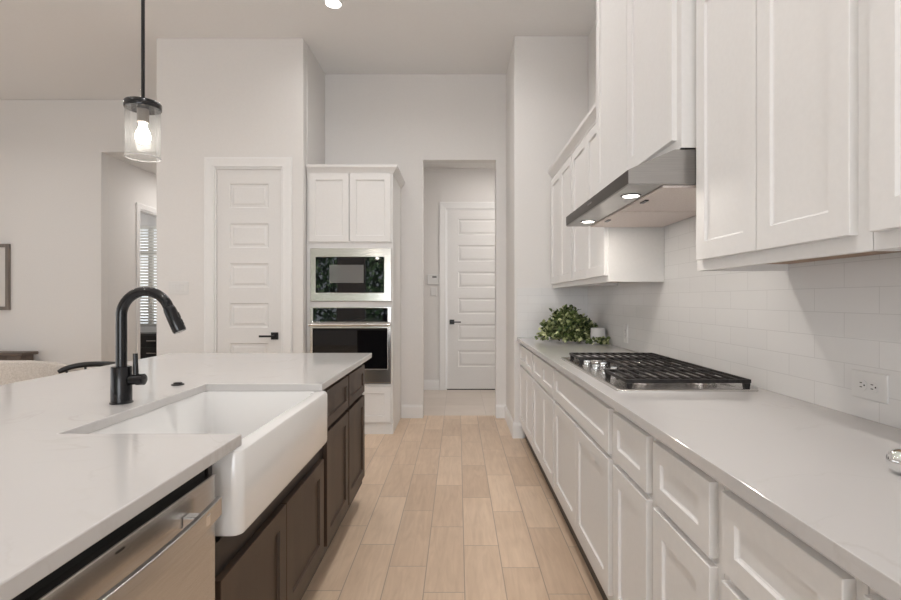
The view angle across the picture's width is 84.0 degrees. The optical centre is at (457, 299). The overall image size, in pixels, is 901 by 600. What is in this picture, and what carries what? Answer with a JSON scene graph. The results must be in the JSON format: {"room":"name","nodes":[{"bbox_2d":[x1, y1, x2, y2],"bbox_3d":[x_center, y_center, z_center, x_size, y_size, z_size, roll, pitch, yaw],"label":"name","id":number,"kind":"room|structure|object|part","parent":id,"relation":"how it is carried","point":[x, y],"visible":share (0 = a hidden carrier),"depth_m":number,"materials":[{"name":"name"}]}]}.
{"room":"kitchen","nodes":[
{"label":"kitchen","id":0,"kind":"room"},
{"bbox_2d":[0,100,156,367],"bbox_3d":[-4.850,-0.565,6.060,4.300,3.670,0.120,0,0,0],"label":"wall","id":1,"kind":"structure","parent":0,"point":[54,154],"depth_m":6.00,"materials":[{"name":"paint"}]},
{"bbox_2d":[0,244,10,309],"bbox_3d":[-5.707,-0.270,5.982,0.685,0.790,0.034,0,0,0],"label":"picture frame","id":2,"kind":"object","parent":1,"relation":"attached to","point":[5,249],"visible":1,"depth_m":5.99,"materials":[{"name":"wood"}]},
{"bbox_2d":[108,155,156,361],"bbox_3d":[-4.345,-0.250,7.660,0.130,3.040,3.080,0,0,0],"label":"wall","id":3,"kind":"structure","parent":0,"point":[128,184],"depth_m":6.38,"materials":[{"name":"paint"}]},
{"bbox_2d":[136,202,156,358],"bbox_3d":[-4.270,-0.015,7.135,0.020,2.550,0.980,0,0,0],"label":"trim","id":4,"kind":"structure","parent":3,"relation":"attached to","point":[139,206],"depth_m":6.67,"materials":[{"name":"paint"}]},
{"bbox_2d":[140,209,156,217],"bbox_3d":[-4.345,0.022,7.135,0.130,2.475,0.830,0,0,0],"label":"trim","id":5,"kind":"structure","parent":3,"relation":"attached to","point":[141,211],"depth_m":6.97,"materials":[{"name":"paint"}]},
{"bbox_2d":[110,155,156,174],"bbox_3d":[-4.980,-1.820,7.660,4.640,0.100,3.079,0,0,0],"label":"ceiling","id":6,"kind":"structure","parent":0,"point":[148,163],"depth_m":6.37,"materials":[{"name":"paint"}]},
{"bbox_2d":[140,213,156,331],"bbox_3d":[-4.830,-0.255,8.660,4.340,3.030,0.120,0,0,0],"label":"wall","id":7,"kind":"structure","parent":0,"point":[145,220],"depth_m":8.60,"materials":[{"name":"paint"}]},
{"bbox_2d":[140,226,156,325],"bbox_3d":[-5.310,-0.407,8.615,1.080,1.716,0.050,0,0,0],"label":"window blind","id":8,"kind":"object","parent":7,"relation":"attached to","point":[148,234],"visible":0.26,"depth_m":8.61,"materials":[{"name":"white plastic"}]},
{"bbox_2d":[148,244,153,314],"bbox_3d":[-5.310,-0.405,8.650,1.100,1.730,0.060,0,0,0],"label":"window","id":9,"kind":"structure","parent":7,"relation":"in","point":[148,244],"depth_m":8.62,"materials":[{"name":"clear glass"}]},
{"bbox_2d":[157,38,306,355],"bbox_3d":[-2.095,-0.565,4.645,1.350,3.670,0.110,0,0,0],"label":"wall","id":10,"kind":"structure","parent":0,"point":[218,97],"depth_m":4.59,"materials":[{"name":"paint"}]},
{"bbox_2d":[169,281,188,294],"bbox_3d":[-2.564,-0.106,4.585,0.184,0.120,0.009,0,0,0],"label":"light switch","id":11,"kind":"object","parent":10,"relation":"attached to","point":[175,287],"visible":1,"depth_m":4.59,"materials":[{"name":"white plastic"}]},
{"bbox_2d":[204,157,291,352],"bbox_3d":[-1.923,-0.021,4.615,0.801,2.563,0.150,0,0,0],"label":"door","id":12,"kind":"structure","parent":10,"relation":"in","point":[248,200],"depth_m":4.60,"materials":[{"name":"paint"}]},
{"bbox_3d":[-1.731,0.335,4.570,0.158,0.066,0.060,0,0,0],"label":"handle","id":13,"kind":"part","parent":12,"relation":"part of","materials":[{"name":"black paint"}]},
{"bbox_2d":[0,0,595,99],"bbox_3d":[-2.908,-2.450,0.660,8.785,0.100,10.920,0,0,0],"label":"ceiling","id":14,"kind":"structure","parent":0,"point":[50,49],"depth_m":4.50,"materials":[{"name":"paint"}]},
{"bbox_2d":[123,0,161,143],"bbox_3d":[-1.197,-1.468,1.900,0.126,1.862,0.126,0,0,-18],"label":"pendant lamp","id":15,"kind":"object","parent":14,"relation":"hanging from","point":[144,107],"visible":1,"depth_m":1.89,"materials":[{"name":"black metal"}]},
{"bbox_2d":[137,107,148,123],"bbox_3d":[-1.197,-0.697,1.900,0.040,0.052,0.040,0,0,0],"label":"socket","id":16,"kind":"object","parent":15,"relation":"attached to","point":[142,112],"depth_m":1.88,"materials":[{"name":"grey metal"}]},
{"bbox_3d":[-1.197,-1.563,1.900,0.013,1.612,0.013,0,0,0],"label":"rod","id":17,"kind":"part","parent":15,"relation":"part of","materials":[{"name":"black metal"}]},
{"bbox_3d":[-1.197,-0.631,1.900,0.052,0.078,0.052,0,0,0],"label":"bulb","id":18,"kind":"part","parent":15,"relation":"part of","materials":[{"name":"white glass"}]},
{"bbox_2d":[323,0,343,9],"bbox_3d":[-1.010,-2.397,4.050,0.164,0.006,0.164,0,0,0],"label":"recessed light","id":19,"kind":"object","parent":14,"relation":"in","point":[332,4],"visible":1,"depth_m":4.06,"materials":[{"name":"paint"}]},
{"bbox_2d":[307,44,324,163],"bbox_3d":[-1.472,-0.570,5.071,0.115,3.660,0.739,0,0,0],"label":"wall","id":20,"kind":"structure","parent":0,"point":[315,74],"depth_m":4.96,"materials":[{"name":"paint"}]},
{"bbox_2d":[325,74,505,415],"bbox_3d":[0.390,-0.565,5.380,3.620,3.670,0.119,0,0,0],"label":"wall","id":21,"kind":"structure","parent":0,"point":[408,121],"depth_m":5.32,"materials":[{"name":"paint"}]},
{"bbox_2d":[401,405,422,417],"bbox_3d":[-0.486,1.190,5.312,0.228,0.140,0.016,0,0,0],"label":"baseboard","id":22,"kind":"structure","parent":21,"relation":"attached to","point":[407,411],"depth_m":5.30,"materials":[{"name":"paint"}]},
{"bbox_2d":[496,405,504,417],"bbox_3d":[0.458,1.190,5.312,0.107,0.140,0.016,0,0,0],"label":"baseboard","id":23,"kind":"structure","parent":21,"relation":"attached to","point":[500,409],"depth_m":5.30,"materials":[{"name":"paint"}]},
{"bbox_2d":[301,390,602,599],"bbox_3d":[-2.550,1.310,2.200,9.500,0.100,14.000,0,0,0],"label":"floor","id":24,"kind":"structure","parent":0,"point":[443,507],"depth_m":2.81,"materials":[{"name":"brown wood"}]},
{"bbox_2d":[0,351,37,359],"bbox_3d":[-5.593,0.936,5.832,1.215,0.648,0.225,0,0,0],"label":"console table","id":25,"kind":"object","parent":24,"relation":"on","point":[4,355],"visible":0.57,"depth_m":5.77,"materials":[{"name":"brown wood"}]},
{"bbox_3d":[-5.110,0.954,5.840,0.160,0.612,0.180,0,0,0],"label":"leg","id":26,"kind":"part","parent":25,"relation":"part of","materials":[{"name":"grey wood"}]},
{"bbox_2d":[0,360,89,384],"bbox_3d":[-3.500,0.870,4.358,1.032,0.783,0.948,0,0,0],"label":"armchair","id":27,"kind":"object","parent":24,"relation":"on","point":[11,371],"visible":0.08,"depth_m":3.91,"materials":[{"name":"beige fabric"}]},
{"bbox_2d":[57,361,114,373],"bbox_3d":[-2.800,0.875,3.735,0.559,0.774,0.450,0,0,0],"label":"dining chair","id":28,"kind":"object","parent":24,"relation":"on","point":[85,365],"visible":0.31,"depth_m":3.90,"materials":[{"name":"black paint"}]},
{"bbox_2d":[11,470,221,599],"bbox_3d":[-0.872,0.820,0.892,0.696,0.881,0.600,0,0,0],"label":"dishwasher","id":29,"kind":"object","parent":24,"relation":"on","point":[166,551],"visible":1,"depth_m":0.94,"materials":[{"name":"silver metal"}]},
{"bbox_3d":[-0.537,0.469,0.890,0.026,0.042,0.500,0,0,0],"label":"handle","id":30,"kind":"part","parent":29,"relation":"part of","materials":[{"name":"silver metal"}]},
{"bbox_2d":[140,332,156,358],"bbox_3d":[-5.225,0.910,8.303,1.050,0.700,0.435,0,0,0],"label":"dresser","id":31,"kind":"object","parent":24,"relation":"on","point":[148,340],"visible":0.06,"depth_m":8.10,"materials":[{"name":"black paint"}]},
{"bbox_3d":[-4.965,0.670,8.111,0.490,0.180,0.018,0,0,0],"label":"drawer","id":32,"kind":"part","parent":31,"relation":"part of","materials":[{"name":"black paint"}]},
{"bbox_3d":[-4.965,0.870,8.111,0.490,0.180,0.018,0,0,0],"label":"drawer","id":33,"kind":"part","parent":31,"relation":"part of","materials":[{"name":"black paint"}]},
{"bbox_2d":[205,449,323,599],"bbox_3d":[-0.900,0.818,1.695,0.640,0.884,0.988,0,0,0],"label":"base cabinet","id":34,"kind":"object","parent":24,"relation":"on","point":[278,556],"visible":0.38,"depth_m":1.64,"materials":[{"name":"black wood"}]},
{"bbox_3d":[-0.590,0.892,1.457,0.020,0.405,0.466,0,0,0],"label":"door","id":35,"kind":"part","parent":34,"relation":"part of","materials":[{"name":"brown wood"}]},
{"bbox_3d":[-0.590,0.892,1.929,0.020,0.405,0.469,0,0,0],"label":"door","id":36,"kind":"part","parent":34,"relation":"part of","materials":[{"name":"brown wood"}]},
{"bbox_2d":[321,364,364,560],"bbox_3d":[-0.900,0.818,2.660,0.640,0.884,0.939,0,0,0],"label":"base cabinet","id":37,"kind":"object","parent":24,"relation":"on","point":[343,453],"visible":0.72,"depth_m":2.53,"materials":[{"name":"black wood"}]},
{"bbox_2d":[0,353,371,599],"bbox_3d":[-1.200,0.360,1.715,1.289,0.030,3.030,0,0,0],"label":"countertop","id":38,"kind":"structure","parent":37,"relation":"on","point":[64,488],"depth_m":1.18,"materials":[{"name":"white stone"}]},
{"bbox_2d":[109,287,185,404],"bbox_3d":[-1.033,0.151,1.667,0.247,0.388,0.068,0,0,0],"label":"faucet","id":39,"kind":"object","parent":38,"relation":"on","point":[123,376],"visible":1,"depth_m":1.65,"materials":[{"name":"black metal"}]},
{"bbox_3d":[-1.063,0.233,1.667,0.039,0.106,0.038,0,0,0],"label":"lever","id":40,"kind":"part","parent":39,"relation":"part of","materials":[{"name":"black metal"}]},
{"bbox_3d":[-1.045,0.089,1.667,0.188,0.265,0.033,0,0,0],"label":"spout","id":41,"kind":"part","parent":39,"relation":"part of","materials":[{"name":"black metal"}]},
{"bbox_2d":[171,382,184,385],"bbox_3d":[-1.132,0.339,2.020,0.048,0.011,0.048,0,0,0],"label":"button","id":42,"kind":"object","parent":38,"relation":"on","point":[174,383],"visible":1,"depth_m":2.00,"materials":[{"name":"black metal"}]},
{"bbox_2d":[89,391,326,535],"bbox_3d":[-0.801,0.484,1.658,0.528,0.216,0.840,0,0,0],"label":"farmhouse sink","id":43,"kind":"object","parent":38,"relation":"in","point":[281,431],"visible":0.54,"depth_m":1.67,"materials":[{"name":"white ceramic"}]},
{"bbox_3d":[-0.590,0.488,2.432,0.020,0.168,0.433,0,0,0],"label":"drawer","id":44,"kind":"part","parent":37,"relation":"part of","materials":[{"name":"brown wood"}]},
{"bbox_3d":[-0.590,0.844,2.432,0.020,0.503,0.433,0,0,0],"label":"door","id":45,"kind":"part","parent":37,"relation":"part of","materials":[{"name":"brown wood"}]},
{"bbox_3d":[-0.590,0.488,2.885,0.020,0.168,0.439,0,0,0],"label":"drawer","id":46,"kind":"part","parent":37,"relation":"part of","materials":[{"name":"brown wood"}]},
{"bbox_3d":[-0.590,0.844,2.885,0.020,0.503,0.439,0,0,0],"label":"door","id":47,"kind":"part","parent":37,"relation":"part of","materials":[{"name":"brown wood"}]},
{"bbox_2d":[306,164,404,433],"bbox_3d":[-0.988,0.004,4.978,0.848,2.513,0.683,0,0,0],"label":"tall cabinet","id":48,"kind":"object","parent":24,"relation":"on","point":[349,205],"visible":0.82,"depth_m":4.67,"materials":[{"name":"paint"}]},
{"bbox_3d":[-1.204,-0.856,4.670,0.372,0.636,0.020,0,0,0],"label":"door","id":49,"kind":"part","parent":48,"relation":"part of","materials":[{"name":"paint"}]},
{"bbox_2d":[308,307,390,383],"bbox_3d":[-0.999,0.427,4.908,0.754,0.716,0.644,0,0,0],"label":"wall oven","id":50,"kind":"object","parent":48,"relation":"in","point":[333,329],"visible":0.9,"depth_m":4.65,"materials":[{"name":"black"}]},
{"bbox_3d":[-0.999,0.234,4.602,0.746,0.031,0.031,0,0,0],"label":"handle","id":51,"kind":"part","parent":50,"relation":"part of","materials":[{"name":"silver metal"}]},
{"bbox_3d":[-0.999,0.141,4.668,0.754,0.144,0.023,0,0,0],"label":"panel frame","id":52,"kind":"part","parent":50,"relation":"part of","materials":[{"name":"black glass"}]},
{"bbox_3d":[-1.003,0.456,4.663,0.694,0.378,0.031,0,0,0],"label":"door glass","id":53,"kind":"part","parent":50,"relation":"part of","materials":[{"name":"black glass"}]},
{"bbox_3d":[-1.003,0.144,4.668,0.694,0.128,0.021,0,0,0],"label":"control panel","id":54,"kind":"part","parent":50,"relation":"part of","materials":[{"name":"black glass"}]},
{"bbox_2d":[310,248,390,300],"bbox_3d":[-0.999,-0.230,4.878,0.754,0.492,0.444,0,0,0],"label":"microwave","id":55,"kind":"object","parent":48,"relation":"in","point":[336,274],"visible":1,"depth_m":4.66,"materials":[{"name":"silver metal"}]},
{"bbox_3d":[-1.007,-0.229,4.670,0.637,0.332,0.019,0,0,0],"label":"door","id":56,"kind":"part","parent":55,"relation":"part of","materials":[{"name":"black glass"}]},
{"bbox_3d":[-0.988,-1.216,4.978,0.848,0.075,0.683,0,0,0],"label":"crown","id":57,"kind":"part","parent":48,"relation":"part of","materials":[{"name":"paint"}]},
{"bbox_3d":[-0.818,-0.856,4.670,0.381,0.636,0.020,0,0,0],"label":"door","id":58,"kind":"part","parent":48,"relation":"part of","materials":[{"name":"paint"}]},
{"bbox_3d":[-1.008,0.981,4.670,0.763,0.332,0.020,0,0,0],"label":"drawer","id":59,"kind":"part","parent":48,"relation":"part of","materials":[{"name":"paint"}]},
{"bbox_3d":[-1.010,1.214,4.999,0.803,0.092,0.638,0,0,0],"label":"trim","id":60,"kind":"part","parent":48,"relation":"part of","materials":[{"name":"paint"}]},
{"bbox_2d":[519,344,539,467],"bbox_3d":[0.865,0.818,4.129,0.620,0.884,0.817,0,0,0],"label":"base cabinet","id":61,"kind":"object","parent":24,"relation":"on","point":[526,378],"visible":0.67,"depth_m":4.07,"materials":[{"name":"paint"}]},
{"bbox_3d":[0.565,0.488,4.325,0.020,0.168,0.386,0,0,0],"label":"drawer","id":62,"kind":"part","parent":61,"relation":"part of","materials":[{"name":"paint"}]},
{"bbox_3d":[0.565,0.844,4.325,0.020,0.503,0.386,0,0,0],"label":"door","id":63,"kind":"part","parent":61,"relation":"part of","materials":[{"name":"paint"}]},
{"bbox_3d":[0.565,0.488,3.933,0.020,0.168,0.386,0,0,0],"label":"drawer","id":64,"kind":"part","parent":61,"relation":"part of","materials":[{"name":"paint"}]},
{"bbox_3d":[0.565,0.844,3.933,0.020,0.503,0.386,0,0,0],"label":"door","id":65,"kind":"part","parent":61,"relation":"part of","materials":[{"name":"paint"}]},
{"bbox_2d":[533,354,562,514],"bbox_3d":[0.865,0.818,3.310,0.620,0.884,0.819,0,0,0],"label":"base cabinet","id":66,"kind":"object","parent":24,"relation":"on","point":[543,371],"visible":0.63,"depth_m":3.25,"materials":[{"name":"paint"}]},
{"bbox_3d":[0.565,0.844,3.506,0.020,0.503,0.387,0,0,0],"label":"door","id":67,"kind":"part","parent":66,"relation":"part of","materials":[{"name":"paint"}]},
{"bbox_3d":[0.565,0.488,3.506,0.020,0.168,0.387,0,0,0],"label":"drawer","id":68,"kind":"part","parent":66,"relation":"part of","materials":[{"name":"paint"}]},
{"bbox_3d":[0.565,0.488,3.114,0.020,0.168,0.387,0,0,0],"label":"drawer","id":69,"kind":"part","parent":66,"relation":"part of","materials":[{"name":"paint"}]},
{"bbox_3d":[0.565,0.844,3.114,0.020,0.503,0.387,0,0,0],"label":"door","id":70,"kind":"part","parent":66,"relation":"part of","materials":[{"name":"paint"}]},
{"bbox_2d":[554,369,615,599],"bbox_3d":[0.865,0.818,2.360,0.620,0.884,1.079,0,0,0],"label":"base cabinet","id":71,"kind":"object","parent":24,"relation":"on","point":[584,461],"visible":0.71,"depth_m":2.19,"materials":[{"name":"paint"}]},
{"bbox_3d":[0.565,0.844,2.624,0.020,0.503,0.515,0,0,0],"label":"door","id":72,"kind":"part","parent":71,"relation":"part of","materials":[{"name":"paint"}]},
{"bbox_3d":[0.565,0.488,2.365,0.020,0.168,1.034,0,0,0],"label":"drawer","id":73,"kind":"part","parent":71,"relation":"part of","materials":[{"name":"paint"}]},
{"bbox_3d":[0.565,0.844,2.106,0.020,0.503,0.515,0,0,0],"label":"door","id":74,"kind":"part","parent":71,"relation":"part of","materials":[{"name":"paint"}]},
{"bbox_2d":[613,410,655,599],"bbox_3d":[0.865,0.818,1.635,0.620,0.884,0.369,0,0,0],"label":"base cabinet","id":75,"kind":"object","parent":24,"relation":"on","point":[633,502],"visible":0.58,"depth_m":1.62,"materials":[{"name":"paint"}]},
{"bbox_3d":[0.565,0.488,1.634,0.020,0.168,0.318,0,0,0],"label":"drawer","id":76,"kind":"part","parent":75,"relation":"part of","materials":[{"name":"paint"}]},
{"bbox_3d":[0.565,0.844,1.634,0.020,0.503,0.318,0,0,0],"label":"door","id":77,"kind":"part","parent":75,"relation":"part of","materials":[{"name":"paint"}]},
{"bbox_2d":[653,438,724,599],"bbox_3d":[0.865,0.818,1.265,0.620,0.884,0.369,0,0,0],"label":"base cabinet","id":78,"kind":"object","parent":24,"relation":"on","point":[687,511],"visible":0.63,"depth_m":1.24,"materials":[{"name":"paint"}]},
{"bbox_3d":[0.565,0.488,1.265,0.020,0.168,0.320,0,0,0],"label":"drawer","id":79,"kind":"part","parent":78,"relation":"part of","materials":[{"name":"paint"}]},
{"bbox_3d":[0.565,0.844,1.265,0.020,0.503,0.320,0,0,0],"label":"door","id":80,"kind":"part","parent":78,"relation":"part of","materials":[{"name":"paint"}]},
{"bbox_2d":[721,486,868,599],"bbox_3d":[0.865,0.818,0.890,0.620,0.884,0.379,0,0,0],"label":"base cabinet","id":81,"kind":"object","parent":24,"relation":"on","point":[761,559],"visible":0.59,"depth_m":0.90,"materials":[{"name":"paint"}]},
{"bbox_3d":[0.565,0.844,0.888,0.020,0.503,0.333,0,0,0],"label":"door","id":82,"kind":"part","parent":81,"relation":"part of","materials":[{"name":"paint"}]},
{"bbox_2d":[864,587,886,599],"bbox_3d":[0.865,0.818,0.512,0.620,0.884,0.374,0,0,0],"label":"base cabinet","id":83,"kind":"object","parent":24,"relation":"on","point":[873,595],"visible":0.23,"depth_m":0.68,"materials":[{"name":"paint"}]},
{"bbox_3d":[0.565,0.488,0.512,0.020,0.168,0.345,0,0,0],"label":"drawer","id":84,"kind":"part","parent":83,"relation":"part of","materials":[{"name":"paint"}]},
{"bbox_3d":[0.865,0.818,-0.235,0.620,0.884,0.369,0,0,0],"label":"base cabinet","id":85,"kind":"object","parent":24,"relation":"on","visible":0},
{"bbox_2d":[517,337,900,599],"bbox_3d":[0.860,0.360,2.050,0.649,0.030,4.999,0,0,0],"label":"countertop","id":86,"kind":"structure","parent":85,"relation":"on","point":[822,474],"depth_m":1.11,"materials":[{"name":"white stone"}]},
{"bbox_2d":[534,304,597,342],"bbox_3d":[0.887,0.189,4.080,0.523,0.306,0.430,0,0,20],"label":"trailing plant","id":87,"kind":"object","parent":86,"relation":"on","point":[566,325],"visible":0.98,"depth_m":4.01,"materials":[{"name":"green plant"}]},
{"bbox_2d":[585,336,609,344],"bbox_3d":[1.069,0.311,3.825,0.186,0.063,0.112,0,0,0],"label":"leafy sprig","id":88,"kind":"object","parent":86,"relation":"on","point":[601,340],"visible":1,"depth_m":3.82,"materials":[{"name":"green plant"}]},
{"bbox_2d":[590,328,605,343],"bbox_3d":[1.100,0.284,3.930,0.120,0.121,0.120,0,0,0],"label":"cup","id":89,"kind":"object","parent":86,"relation":"on","point":[596,332],"visible":0.54,"depth_m":3.88,"materials":[{"name":"white ceramic"}]},
{"bbox_2d":[561,353,758,390],"bbox_3d":[0.865,0.324,2.399,0.534,0.041,1.052,0,0,0],"label":"gas cooktop","id":90,"kind":"object","parent":86,"relation":"in","point":[651,372],"visible":1,"depth_m":2.14,"materials":[{"name":"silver metal"}]},
{"bbox_3d":[0.672,0.328,2.600,0.050,0.027,0.050,0,0,0],"label":"knob","id":91,"kind":"part","parent":90,"relation":"part of","materials":[{"name":"silver metal"}]},
{"bbox_3d":[0.672,0.328,2.435,0.050,0.027,0.050,0,0,0],"label":"knob","id":92,"kind":"part","parent":90,"relation":"part of","materials":[{"name":"silver metal"}]},
{"bbox_3d":[0.760,0.335,2.755,0.104,0.012,0.104,0,0,0],"label":"burner","id":93,"kind":"part","parent":90,"relation":"part of","materials":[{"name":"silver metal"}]},
{"bbox_3d":[0.735,0.328,2.520,0.050,0.027,0.050,0,0,0],"label":"knob","id":94,"kind":"part","parent":90,"relation":"part of","materials":[{"name":"silver metal"}]},
{"bbox_3d":[0.760,0.335,2.055,0.104,0.012,0.104,0,0,0],"label":"burner","id":95,"kind":"part","parent":90,"relation":"part of","materials":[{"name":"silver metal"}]},
{"bbox_3d":[1.000,0.335,2.055,0.116,0.012,0.116,0,0,0],"label":"burner","id":96,"kind":"part","parent":90,"relation":"part of","materials":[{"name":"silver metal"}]},
{"bbox_2d":[885,448,900,474],"bbox_3d":[0.875,0.319,0.985,0.051,0.050,0.051,0,0,0],"label":"ornament","id":97,"kind":"object","parent":86,"relation":"on","point":[893,457],"visible":1,"depth_m":0.98,"materials":[{"name":"silver metal"}]},
{"bbox_2d":[424,168,494,379],"bbox_3d":[0.150,-0.280,7.030,4.100,3.100,0.120,0,0,0],"label":"wall","id":98,"kind":"structure","parent":0,"point":[440,184],"depth_m":6.97,"materials":[{"name":"paint"}]},
{"bbox_2d":[424,380,438,389],"bbox_3d":[-0.836,1.190,6.961,1.148,0.140,0.016,0,0,0],"label":"baseboard","id":99,"kind":"structure","parent":98,"relation":"attached to","point":[428,384],"depth_m":6.95,"materials":[{"name":"paint"}]},
{"bbox_2d":[427,274,438,284],"bbox_3d":[-0.348,-0.279,6.958,0.160,0.144,0.021,0,0,0],"label":"alarm keypad","id":100,"kind":"object","parent":98,"relation":"attached to","point":[432,279],"visible":1,"depth_m":6.95,"materials":[{"name":"white plastic"}]},
{"bbox_2d":[431,287,436,295],"bbox_3d":[-0.337,-0.112,6.961,0.084,0.124,0.016,0,0,0],"label":"switch plate","id":101,"kind":"object","parent":98,"relation":"attached to","point":[433,289],"visible":1,"depth_m":6.95,"materials":[{"name":"white plastic"}]},
{"bbox_2d":[439,202,494,389],"bbox_3d":[0.287,-0.049,6.992,1.095,2.618,0.155,0,0,0],"label":"door","id":102,"kind":"structure","parent":98,"relation":"in","point":[466,229],"depth_m":6.97,"materials":[{"name":"paint"}]},
{"bbox_3d":[-0.038,0.313,6.945,0.158,0.066,0.060,0,0,0],"label":"handle","id":103,"kind":"part","parent":102,"relation":"part of","materials":[{"name":"black paint"}]},
{"bbox_2d":[424,163,494,167],"bbox_3d":[0.150,-1.860,6.320,4.100,0.060,1.760,0,0,0],"label":"ceiling","id":104,"kind":"structure","parent":0,"point":[426,165],"depth_m":6.83,"materials":[{"name":"paint"}]},
{"bbox_2d":[506,36,587,437],"bbox_3d":[0.849,-0.570,4.935,0.673,3.660,0.770,0,0,0],"label":"wall","id":105,"kind":"structure","parent":0,"point":[547,76],"depth_m":4.55,"materials":[{"name":"paint"}]},
{"bbox_2d":[505,405,523,437],"bbox_3d":[0.546,1.190,4.918,0.100,0.140,0.770,0,0,0],"label":"baseboard","id":106,"kind":"structure","parent":105,"relation":"attached to","point":[516,430],"depth_m":4.54,"materials":[{"name":"paint"}]},
{"bbox_2d":[517,288,587,336],"bbox_3d":[0.856,0.120,4.546,0.642,0.449,0.008,0,0,0],"label":"tiled wall","id":107,"kind":"structure","parent":105,"relation":"attached to","point":[533,304],"depth_m":4.54,"materials":[{"name":"white tile"}]},
{"bbox_2d":[588,21,595,111],"bbox_3d":[1.255,-0.570,0.475,0.140,3.660,9.950,0,0,0],"label":"wall","id":108,"kind":"structure","parent":0,"point":[592,35],"depth_m":4.41,"materials":[{"name":"paint"}]},
{"bbox_2d":[551,155,587,287],"bbox_3d":[1.008,-0.606,4.119,0.336,1.008,0.837,0,0,0],"label":"upper cabinet","id":109,"kind":"object","parent":108,"relation":"attached to","point":[561,183],"visible":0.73,"depth_m":4.06,"materials":[{"name":"paint"}]},
{"bbox_3d":[0.850,-0.607,4.320,0.020,0.937,0.400,0,0,0],"label":"door","id":110,"kind":"part","parent":109,"relation":"part of","materials":[{"name":"paint"}]},
{"bbox_3d":[0.850,-0.607,3.917,0.020,0.937,0.395,0,0,0],"label":"door","id":111,"kind":"part","parent":109,"relation":"part of","materials":[{"name":"paint"}]},
{"bbox_2d":[548,102,595,178],"bbox_3d":[0.837,-1.133,3.695,0.046,0.075,1.684,0,0,0],"label":"crown molding","id":112,"kind":"structure","parent":109,"relation":"attached to","point":[589,121],"depth_m":3.55,"materials":[{"name":"paint"}]},
{"bbox_2d":[572,124,663,285],"bbox_3d":[1.008,-0.606,3.276,0.336,1.008,0.847,0,0,0],"label":"upper cabinet","id":113,"kind":"object","parent":108,"relation":"attached to","point":[601,256],"visible":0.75,"depth_m":2.95,"materials":[{"name":"paint"}]},
{"bbox_3d":[0.850,-0.607,3.478,0.020,0.937,0.403,0,0,0],"label":"door","id":114,"kind":"part","parent":113,"relation":"part of","materials":[{"name":"paint"}]},
{"bbox_3d":[0.850,-0.607,3.071,0.020,0.937,0.402,0,0,0],"label":"door","id":115,"kind":"part","parent":113,"relation":"part of","materials":[{"name":"paint"}]},
{"bbox_2d":[566,149,695,226],"bbox_3d":[0.895,-0.473,2.326,0.562,0.140,1.037,0,0,0],"label":"range hood","id":116,"kind":"object","parent":108,"relation":"attached to","point":[660,191],"visible":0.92,"depth_m":2.04,"materials":[{"name":"silver metal"}]},
{"bbox_3d":[0.678,-0.416,2.326,0.120,0.003,1.029,0,0,0],"label":"light panel","id":117,"kind":"part","parent":116,"relation":"part of","materials":[{"name":"silver metal"}]},
{"bbox_2d":[596,0,695,193],"bbox_3d":[0.981,-1.167,2.325,0.391,1.247,1.049,0,0,0],"label":"upper cabinet","id":118,"kind":"object","parent":108,"relation":"attached to","point":[646,49],"visible":0.49,"depth_m":2.16,"materials":[{"name":"paint"}]},
{"bbox_3d":[0.795,-1.173,2.583,0.020,1.175,0.511,0,0,0],"label":"door","id":119,"kind":"part","parent":118,"relation":"part of","materials":[{"name":"paint"}]},
{"bbox_3d":[0.795,-1.173,2.080,0.020,1.175,0.484,0,0,0],"label":"door","id":120,"kind":"part","parent":118,"relation":"part of","materials":[{"name":"paint"}]},
{"bbox_2d":[588,215,900,428],"bbox_3d":[1.181,-0.128,2.125,0.008,0.945,4.850,0,0,0],"label":"tiled wall","id":121,"kind":"structure","parent":108,"relation":"attached to","point":[800,332],"depth_m":1.84,"materials":[{"name":"white tile"}]},
{"bbox_2d":[624,325,627,342],"bbox_3d":[1.173,0.240,3.500,0.008,0.126,0.080,0,0,0],"label":"electrical outlet","id":122,"kind":"object","parent":121,"relation":"attached to","point":[625,326],"visible":1,"depth_m":3.48,"materials":[{"name":"white plastic"}]},
{"bbox_2d":[852,369,888,404],"bbox_3d":[1.173,0.247,1.428,0.008,0.080,0.126,0,0,0],"label":"electrical outlet","id":123,"kind":"object","parent":121,"relation":"attached to","point":[871,386],"visible":1,"depth_m":1.42,"materials":[{"name":"white plastic"}]},
{"bbox_2d":[858,379,866,390],"bbox_3d":[1.171,0.247,1.448,0.002,0.033,0.029,0,0,0],"label":"receptacle","id":124,"kind":"object","parent":123,"relation":"attached to","point":[862,383],"depth_m":1.45,"materials":[{"name":"white plastic"}]},
{"bbox_2d":[869,381,877,392],"bbox_3d":[1.171,0.247,1.409,0.002,0.033,0.029,0,0,0],"label":"receptacle","id":125,"kind":"object","parent":123,"relation":"attached to","point":[873,385],"depth_m":1.41,"materials":[{"name":"white plastic"}]},
{"bbox_2d":[696,0,900,270],"bbox_3d":[1.008,-0.606,1.417,0.336,1.008,0.762,0,0,0],"label":"upper cabinet","id":126,"kind":"object","parent":108,"relation":"attached to","point":[783,86],"visible":0.94,"depth_m":1.32,"materials":[{"name":"paint"}]},
{"bbox_3d":[0.850,-0.607,1.589,0.020,0.937,0.352,0,0,0],"label":"door","id":127,"kind":"part","parent":126,"relation":"part of","materials":[{"name":"paint"}]},
{"bbox_3d":[0.850,-0.607,1.241,0.020,0.937,0.334,0,0,0],"label":"door","id":128,"kind":"part","parent":126,"relation":"part of","materials":[{"name":"paint"}]},
{"bbox_2d":[870,0,900,249],"bbox_3d":[1.008,-0.606,0.652,0.336,1.008,0.763,0,0,0],"label":"upper cabinet","id":129,"kind":"object","parent":108,"relation":"attached to","point":[885,15],"visible":1,"depth_m":0.98,"materials":[{"name":"paint"}]}
]}

